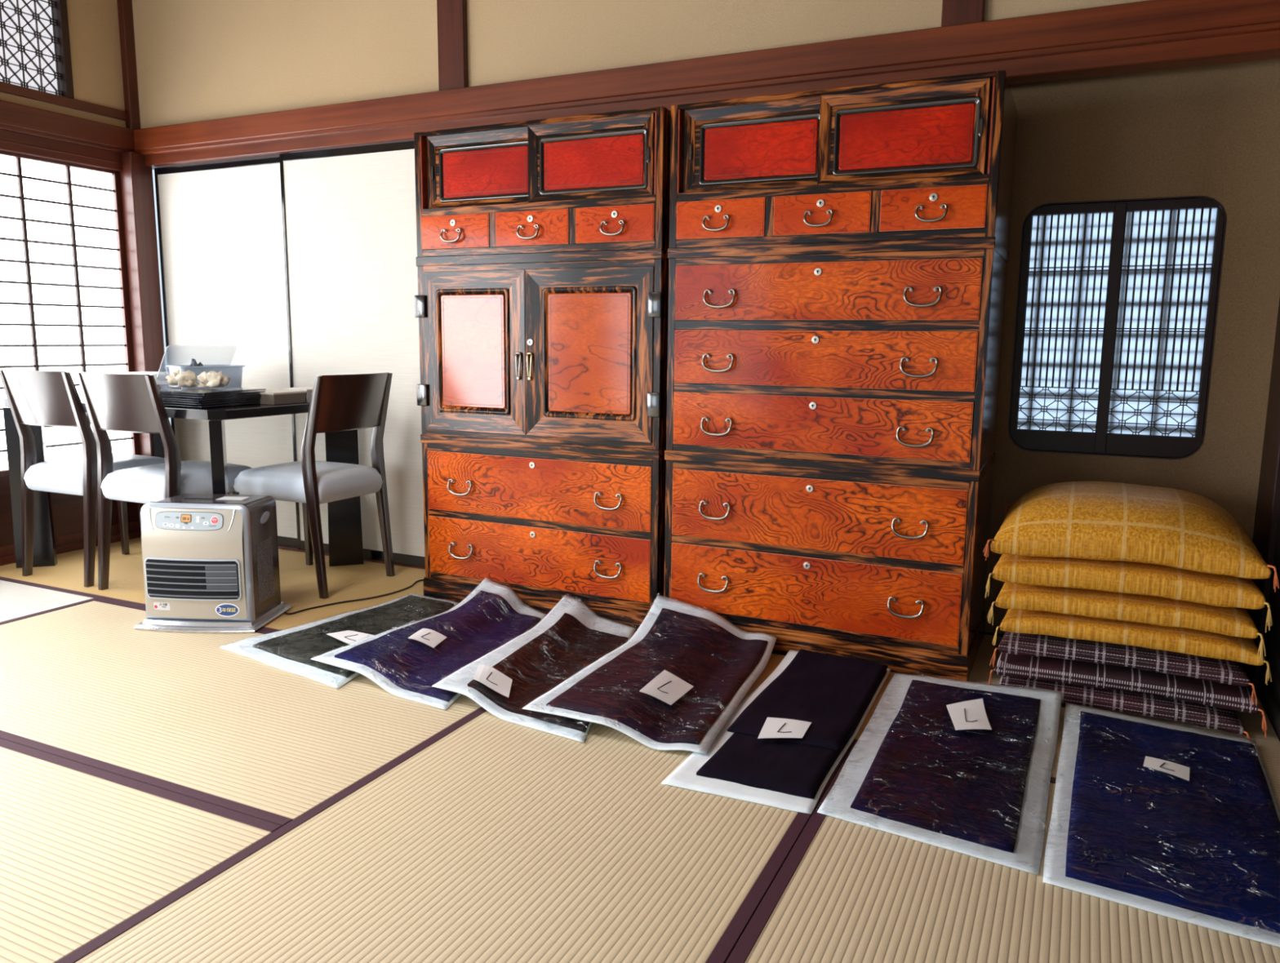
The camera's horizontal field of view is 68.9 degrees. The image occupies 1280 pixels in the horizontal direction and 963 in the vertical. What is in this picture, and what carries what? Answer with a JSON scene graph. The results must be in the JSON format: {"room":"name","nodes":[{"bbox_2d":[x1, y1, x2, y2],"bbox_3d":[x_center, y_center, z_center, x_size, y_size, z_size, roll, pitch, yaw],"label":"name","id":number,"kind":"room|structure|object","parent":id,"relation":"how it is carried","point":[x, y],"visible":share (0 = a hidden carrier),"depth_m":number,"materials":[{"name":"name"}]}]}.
{"room":"traditional dwelling","nodes":[
{"label":"traditional dwelling","id":0,"kind":"room"},
{"bbox_2d":[0,92,125,128],"bbox_3d":[-3.622,-1.374,2.227,0.090,0.062,5.240,5,10,25],"label":"wall","id":1,"kind":"structure","parent":0,"point":[3,96],"depth_m":4.21,"materials":[{"name":"beige paint"}]},
{"bbox_2d":[0,128,123,171],"bbox_3d":[-3.592,-1.204,2.241,0.077,0.086,5.145,5,10,25],"label":"trim","id":2,"kind":"structure","parent":1,"relation":"attached to","point":[10,141],"depth_m":4.20,"materials":[{"name":"brown wood"}]},
{"bbox_2d":[0,80,127,120],"bbox_3d":[-3.597,-1.421,2.208,0.064,0.042,5.140,5,10,25],"label":"trim","id":3,"kind":"structure","parent":1,"relation":"attached to","point":[5,87],"depth_m":4.20,"materials":[{"name":"brown wood"}]},
{"bbox_2d":[0,99,134,152],"bbox_3d":[-3.559,-1.298,2.211,0.048,0.115,5.145,5,10,25],"label":"trim","id":4,"kind":"structure","parent":1,"relation":"attached to","point":[16,117],"depth_m":4.19,"materials":[{"name":"brown wood"}]},
{"bbox_2d":[0,150,143,557],"bbox_3d":[-2.727,-0.569,4.205,0.030,1.770,0.946,5,10,25],"label":"window","id":5,"kind":"structure","parent":1,"relation":"in","point":[64,297],"depth_m":4.30,"materials":[{"name":"white paper"}]},
{"bbox_2d":[66,0,124,111],"bbox_3d":[-3.617,-1.803,2.161,0.090,0.730,5.240,5,10,25],"label":"wall","id":6,"kind":"structure","parent":0,"point":[93,24],"depth_m":4.34,"materials":[{"name":"beige paint"}]},
{"bbox_2d":[0,0,74,98],"bbox_3d":[-2.827,-1.948,3.762,0.062,0.591,1.038,5,10,25],"label":"window","id":7,"kind":"structure","parent":6,"relation":"in","point":[35,52],"depth_m":4.13,"materials":[{"name":"white"}]},
{"bbox_2d":[116,0,165,504],"bbox_3d":[-2.462,-1.115,4.588,0.125,2.800,0.115,5,10,25],"label":"wooden pillar","id":8,"kind":"structure","parent":6,"relation":"attached to","point":[135,177],"depth_m":4.54,"materials":[{"name":"brown wood"}]},
{"bbox_2d":[132,0,1146,128],"bbox_3d":[-0.275,-1.889,3.506,4.996,0.900,0.065,5,10,25],"label":"wall","id":9,"kind":"structure","parent":0,"point":[197,60],"depth_m":3.79,"materials":[{"name":"beige paint"}]},
{"bbox_2d":[154,155,297,547],"bbox_3d":[-1.985,-0.606,4.519,0.872,1.812,0.023,5,10,25],"label":"door","id":10,"kind":"structure","parent":9,"relation":"in","point":[220,231],"depth_m":4.47,"materials":[{"name":"paper"}]},
{"bbox_2d":[279,140,425,567],"bbox_3d":[-1.213,-0.539,4.131,0.900,1.812,0.023,5,10,25],"label":"door","id":11,"kind":"structure","parent":9,"relation":"in","point":[349,213],"depth_m":4.11,"materials":[{"name":"paper"}]},
{"bbox_2d":[436,0,468,90],"bbox_3d":[-0.723,-1.966,3.713,0.128,0.820,0.120,5,10,25],"label":"trim","id":12,"kind":"structure","parent":9,"relation":"attached to","point":[452,36],"depth_m":3.69,"materials":[{"name":"brown wood"}]},
{"bbox_2d":[133,0,1279,155],"bbox_3d":[-0.303,-1.466,3.520,4.796,0.115,0.048,5,10,25],"label":"wooden beam","id":13,"kind":"structure","parent":9,"relation":"attached to","point":[1147,22],"depth_m":3.15,"materials":[{"name":"brown wood"}]},
{"bbox_2d":[145,30,1279,169],"bbox_3d":[-0.283,-1.395,3.576,4.796,0.058,0.098,5,10,25],"label":"trim","id":14,"kind":"structure","parent":9,"relation":"attached to","point":[1261,45],"depth_m":2.99,"materials":[{"name":"brown wood"}]},
{"bbox_2d":[941,0,985,26],"bbox_3d":[1.029,-1.823,2.892,0.124,0.820,0.120,5,10,25],"label":"trim","id":15,"kind":"structure","parent":9,"relation":"attached to","point":[954,12],"depth_m":2.89,"materials":[{"name":"brown wood"}]},
{"bbox_2d":[0,537,1279,962],"bbox_3d":[-0.887,0.639,2.641,4.794,0.052,3.023,5,10,25],"label":"floor","id":16,"kind":"structure","parent":0,"point":[491,839],"depth_m":1.90,"materials":[{"name":"beige wicker"}]},
{"bbox_2d":[0,368,164,587],"bbox_3d":[-2.329,-0.044,3.983,0.420,0.868,0.532,4,10,24],"label":"dining chair","id":17,"kind":"object","parent":16,"relation":"on","point":[34,397],"visible":0.82,"depth_m":3.77,"materials":[{"name":"brown wood"}]},
{"bbox_2d":[75,372,252,590],"bbox_3d":[-1.890,-0.009,3.777,0.420,0.868,0.532,5,10,25],"label":"dining chair","id":18,"kind":"object","parent":16,"relation":"on","point":[116,402],"visible":0.77,"depth_m":3.59,"materials":[{"name":"brown wood"}]},
{"bbox_2d":[2,393,363,568],"bbox_3d":[-1.985,0.006,4.096,1.310,0.740,0.785,5,10,25],"label":"dining table","id":19,"kind":"object","parent":16,"relation":"on","point":[344,519],"visible":0.41,"depth_m":4.06,"materials":[{"name":"black wood"}]},
{"bbox_2d":[113,371,169,384],"bbox_3d":[-2.257,-0.452,4.294,0.240,0.100,0.180,4,9,19],"label":"bundle","id":20,"kind":"object","parent":19,"relation":"on","point":[159,377],"visible":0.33,"depth_m":4.21,"materials":[{"name":"white"}]},
{"bbox_2d":[163,401,260,407],"bbox_3d":[-1.781,-0.321,3.724,0.440,0.018,0.300,5,10,25],"label":"folded garment","id":21,"kind":"object","parent":19,"relation":"on","point":[245,402],"visible":0.27,"depth_m":3.59,"materials":[{"name":"black fabric"}]},
{"bbox_2d":[162,399,259,404],"bbox_3d":[-1.783,-0.331,3.732,0.440,0.018,0.300,5,10,25],"label":"folded garment","id":22,"kind":"object","parent":21,"relation":"on","point":[250,400],"visible":0.3,"depth_m":3.59,"materials":[{"name":"black fabric"}]},
{"bbox_2d":[161,397,259,402],"bbox_3d":[-1.784,-0.339,3.730,0.440,0.018,0.300,5,10,27],"label":"folded garment","id":23,"kind":"object","parent":22,"relation":"on","point":[244,398],"visible":0.27,"depth_m":3.58,"materials":[{"name":"black fabric"}]},
{"bbox_2d":[160,395,261,400],"bbox_3d":[-1.779,-0.345,3.717,0.440,0.018,0.300,5,10,26],"label":"folded garment","id":24,"kind":"object","parent":23,"relation":"on","point":[249,396],"visible":0.26,"depth_m":3.58,"materials":[{"name":"black fabric"}]},
{"bbox_2d":[160,393,261,398],"bbox_3d":[-1.773,-0.356,3.730,0.440,0.018,0.300,5,10,26],"label":"folded garment","id":25,"kind":"object","parent":24,"relation":"on","point":[237,394],"visible":0.3,"depth_m":3.59,"materials":[{"name":"black fabric"}]},
{"bbox_2d":[160,391,265,395],"bbox_3d":[-1.779,-0.364,3.727,0.440,0.018,0.300,4,9,24],"label":"folded garment","id":26,"kind":"object","parent":25,"relation":"on","point":[245,392],"visible":0.27,"depth_m":3.59,"materials":[{"name":"black fabric"}]},
{"bbox_2d":[156,384,266,393],"bbox_3d":[-1.773,-0.371,3.718,0.440,0.018,0.300,4,9,23],"label":"folded garment","id":27,"kind":"object","parent":26,"relation":"on","point":[162,388],"visible":0.7,"depth_m":3.69,"materials":[{"name":"black fabric"}]},
{"bbox_2d":[164,369,179,386],"bbox_3d":[-1.880,-0.422,3.788,0.084,0.064,0.086,2,9,8],"label":"crumpled cloth","id":28,"kind":"object","parent":27,"relation":"on","point":[170,379],"visible":0.47,"depth_m":3.77,"materials":[{"name":"beige fabric"}]},
{"bbox_2d":[173,369,199,387],"bbox_3d":[-1.815,-0.412,3.726,0.076,0.068,0.089,2,9,6],"label":"crumpled cloth","id":29,"kind":"object","parent":27,"relation":"on","point":[184,379],"visible":1,"depth_m":3.71,"materials":[{"name":"beige fabric"}]},
{"bbox_2d":[197,370,213,386],"bbox_3d":[-1.726,-0.411,3.726,0.082,0.063,0.090,-3,9,-22],"label":"crumpled cloth","id":30,"kind":"object","parent":27,"relation":"on","point":[202,379],"visible":0.52,"depth_m":3.70,"materials":[{"name":"beige fabric"}]},
{"bbox_2d":[206,370,230,387],"bbox_3d":[-1.667,-0.404,3.666,0.093,0.066,0.082,8,11,39],"label":"crumpled cloth","id":31,"kind":"object","parent":27,"relation":"on","point":[215,380],"visible":1,"depth_m":3.65,"materials":[{"name":"beige fabric"}]},
{"bbox_2d":[250,389,306,404],"bbox_3d":[-1.513,-0.348,3.833,0.204,0.048,0.172,5,10,25],"label":"flat box","id":32,"kind":"object","parent":19,"relation":"on","point":[270,397],"visible":0.74,"depth_m":3.76,"materials":[{"name":"brown"}]},
{"bbox_2d":[279,386,313,402],"bbox_3d":[-1.416,-0.372,3.982,0.158,0.054,0.173,5,10,25],"label":"box","id":33,"kind":"object","parent":19,"relation":"on","point":[308,390],"visible":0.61,"depth_m":3.89,"materials":[{"name":"white"}]},
{"bbox_3d":[-1.919,-0.394,4.151,0.340,0.035,0.280,4,9,22],"label":"case","id":34,"kind":"object","parent":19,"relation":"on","visible":0},
{"bbox_2d":[165,364,244,387],"bbox_3d":[-1.947,-0.508,4.141,0.268,0.193,0.300,9,12,44],"label":"storage box","id":35,"kind":"object","parent":34,"relation":"on","point":[234,372],"visible":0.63,"depth_m":4.09,"materials":[{"name":"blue plastic"}]},
{"bbox_2d":[188,358,203,366],"bbox_3d":[-1.946,-0.482,4.088,0.076,0.112,0.085,5,10,25],"label":"plastic","id":36,"kind":"object","parent":35,"relation":"in","point":[193,363],"visible":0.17,"depth_m":4.08,"materials":[{"name":"grey plastic"}]},
{"bbox_2d":[133,493,292,633],"bbox_3d":[-1.530,0.280,3.326,0.432,0.438,0.320,1,9,3],"label":"heater","id":37,"kind":"object","parent":16,"relation":"on","point":[211,562],"visible":1,"depth_m":3.21,"materials":[{"name":"silver metal"}]},
{"bbox_2d":[144,557,242,600],"bbox_3d":[-1.538,0.336,3.205,0.336,0.144,0.023,1,9,3],"label":"grille","id":38,"kind":"object","parent":37,"relation":"attached to","point":[166,579],"depth_m":3.19,"materials":[{"name":"grey plastic"}]},
{"bbox_2d":[133,601,292,633],"bbox_3d":[-1.532,0.483,3.357,0.432,0.028,0.320,1,9,3],"label":"tray","id":39,"kind":"object","parent":37,"relation":"attached to","point":[251,624],"depth_m":3.23,"materials":[{"name":"silver metal"}]},
{"bbox_2d":[232,372,395,599],"bbox_3d":[-1.330,-0.013,3.846,0.532,0.868,0.420,5,10,25],"label":"dining chair","id":40,"kind":"object","parent":16,"relation":"on","point":[338,402],"visible":0.98,"depth_m":3.70,"materials":[{"name":"brown wood"}]},
{"bbox_2d":[220,593,458,688],"bbox_3d":[-0.963,0.503,3.216,0.610,0.041,0.874,5,10,25],"label":"packet","id":41,"kind":"object","parent":16,"relation":"on","point":[292,650],"visible":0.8,"depth_m":3.09,"materials":[{"name":"black fabric"}]},
{"bbox_2d":[278,545,425,568],"bbox_3d":[-1.630,0.326,4.493,1.841,0.016,0.092,5,10,25],"label":"trim","id":42,"kind":"structure","parent":16,"relation":"on","point":[279,546],"depth_m":4.32,"materials":[{"name":"brown wood"}]},
{"bbox_2d":[284,579,422,614],"bbox_3d":[-1.058,0.446,3.700,0.101,0.007,0.738,9,12,43],"label":"power cord","id":43,"kind":"object","parent":16,"relation":"on","point":[411,585],"visible":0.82,"depth_m":3.60,"materials":[{"name":"black plastic"}]},
{"bbox_2d":[311,577,546,710],"bbox_3d":[-0.597,0.490,3.046,0.552,0.126,0.864,5,10,25],"label":"packet","id":44,"kind":"object","parent":16,"relation":"on","point":[406,661],"visible":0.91,"depth_m":2.96,"materials":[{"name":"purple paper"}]},
{"bbox_2d":[431,595,635,742],"bbox_3d":[-0.205,0.533,2.856,0.560,0.105,0.877,5,10,25],"label":"packet","id":45,"kind":"object","parent":16,"relation":"on","point":[571,637],"visible":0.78,"depth_m":2.80,"materials":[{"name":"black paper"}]},
{"bbox_2d":[413,106,671,632],"bbox_3d":[-0.276,-0.402,3.536,1.007,1.750,0.545,5,10,25],"label":"storage chest","id":46,"kind":"object","parent":16,"relation":"on","point":[542,260],"visible":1,"depth_m":3.28,"materials":[{"name":"brown wood"}]},
{"bbox_2d":[522,595,777,754],"bbox_3d":[0.094,0.529,2.736,0.540,0.149,0.857,5,10,25],"label":"packet","id":47,"kind":"object","parent":16,"relation":"on","point":[676,683],"visible":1,"depth_m":2.65,"materials":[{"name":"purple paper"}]},
{"bbox_2d":[661,648,891,814],"bbox_3d":[0.416,0.620,2.509,0.348,0.051,0.978,5,10,25],"label":"packet","id":48,"kind":"object","parent":16,"relation":"on","point":[780,747],"visible":0.99,"depth_m":2.35,"materials":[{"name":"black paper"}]},
{"bbox_2d":[663,70,1017,681],"bbox_3d":[0.644,-0.327,3.105,1.005,1.750,0.545,5,10,25],"label":"storage chest","id":49,"kind":"object","parent":16,"relation":"on","point":[838,258],"visible":1,"depth_m":2.86,"materials":[{"name":"brown wood"}]},
{"bbox_2d":[817,673,1062,875],"bbox_3d":[0.772,0.644,2.311,0.488,0.070,0.965,5,10,25],"label":"packet","id":50,"kind":"object","parent":16,"relation":"on","point":[963,767],"visible":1,"depth_m":2.19,"materials":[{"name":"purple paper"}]},
{"bbox_2d":[998,675,1251,739],"bbox_3d":[1.428,0.574,2.826,0.642,0.062,0.660,5,10,25],"label":"floor cushion","id":51,"kind":"object","parent":16,"relation":"on","point":[1145,704],"visible":0.2,"depth_m":2.54,"materials":[{"name":"purple fabric"}]},
{"bbox_2d":[987,652,1266,737],"bbox_3d":[1.439,0.537,2.816,0.676,0.120,0.666,5,10,25],"label":"floor cushion","id":52,"kind":"object","parent":51,"relation":"on","point":[1212,694],"visible":0.44,"depth_m":2.54,"materials":[{"name":"purple fabric"}]},
{"bbox_2d":[989,631,1257,706],"bbox_3d":[1.430,0.472,2.810,0.646,0.116,0.660,5,10,25],"label":"floor cushion","id":53,"kind":"object","parent":52,"relation":"on","point":[1220,671],"visible":0.43,"depth_m":2.54,"materials":[{"name":"purple fabric"}]},
{"bbox_2d":[991,608,1271,684],"bbox_3d":[1.442,0.400,2.794,0.667,0.106,0.666,5,10,25],"label":"floor cushion","id":54,"kind":"object","parent":53,"relation":"on","point":[1177,640],"visible":0.44,"depth_m":2.52,"materials":[{"name":"yellow fabric"}]},
{"bbox_2d":[986,582,1265,664],"bbox_3d":[1.426,0.336,2.792,0.666,0.123,0.666,5,10,25],"label":"floor cushion","id":55,"kind":"object","parent":54,"relation":"on","point":[1136,608],"visible":0.44,"depth_m":2.52,"materials":[{"name":"yellow fabric"}]},
{"bbox_2d":[985,554,1272,632],"bbox_3d":[1.425,0.251,2.780,0.685,0.127,0.669,5,10,25],"label":"floor cushion","id":56,"kind":"object","parent":55,"relation":"on","point":[1115,576],"visible":0.41,"depth_m":2.51,"materials":[{"name":"yellow fabric"}]},
{"bbox_2d":[983,481,1279,591],"bbox_3d":[1.423,0.116,2.761,0.699,0.204,0.673,5,10,25],"label":"floor cushion","id":57,"kind":"object","parent":56,"relation":"on","point":[1102,521],"visible":1,"depth_m":2.54,"materials":[{"name":"yellow fabric"}]},
{"bbox_2d":[1043,702,1279,947],"bbox_3d":[1.161,0.700,2.059,0.472,0.045,0.959,5,10,25],"label":"packet","id":58,"kind":"object","parent":16,"relation":"on","point":[1180,823],"visible":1,"depth_m":1.95,"materials":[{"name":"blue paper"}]},
{"bbox_2d":[984,57,1279,634],"bbox_3d":[1.321,-0.532,3.139,1.502,2.240,0.070,5,10,25],"label":"wall","id":59,"kind":"structure","parent":0,"point":[1211,131],"depth_m":2.90,"materials":[{"name":"brown paint"}]},
{"bbox_2d":[1008,195,1226,459],"bbox_3d":[1.532,-0.484,3.036,0.669,0.924,0.061,5,10,25],"label":"window","id":60,"kind":"structure","parent":59,"relation":"in","point":[1115,323],"depth_m":3.03,"materials":[{"name":"paper"}]},
{"bbox_2d":[1257,506,1279,741],"bbox_3d":[0.832,-0.416,0.363,0.080,2.840,5.480,5,10,25],"label":"wall","id":61,"kind":"structure","parent":0,"point":[1268,695],"depth_m":2.60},
{"bbox_2d":[1240,297,1279,693],"bbox_3d":[1.883,-0.330,2.714,0.037,1.900,0.260,5,10,25],"label":"trim","id":62,"kind":"structure","parent":61,"relation":"attached to","point":[1268,504],"depth_m":2.74,"materials":[{"name":"brown wood"}]},
{"bbox_3d":[-1.337,0.838,1.714,5.096,0.070,5.900,5,10,25],"label":"floor","id":63,"kind":"structure","parent":0,"visible":0},
{"bbox_2d":[0,529,141,565],"bbox_3d":[-3.625,0.598,2.493,0.070,0.044,5.090,5,10,25],"label":"baseboard","id":64,"kind":"structure","parent":63,"relation":"on","point":[11,559],"depth_m":4.40,"materials":[{"name":"brown wood"}]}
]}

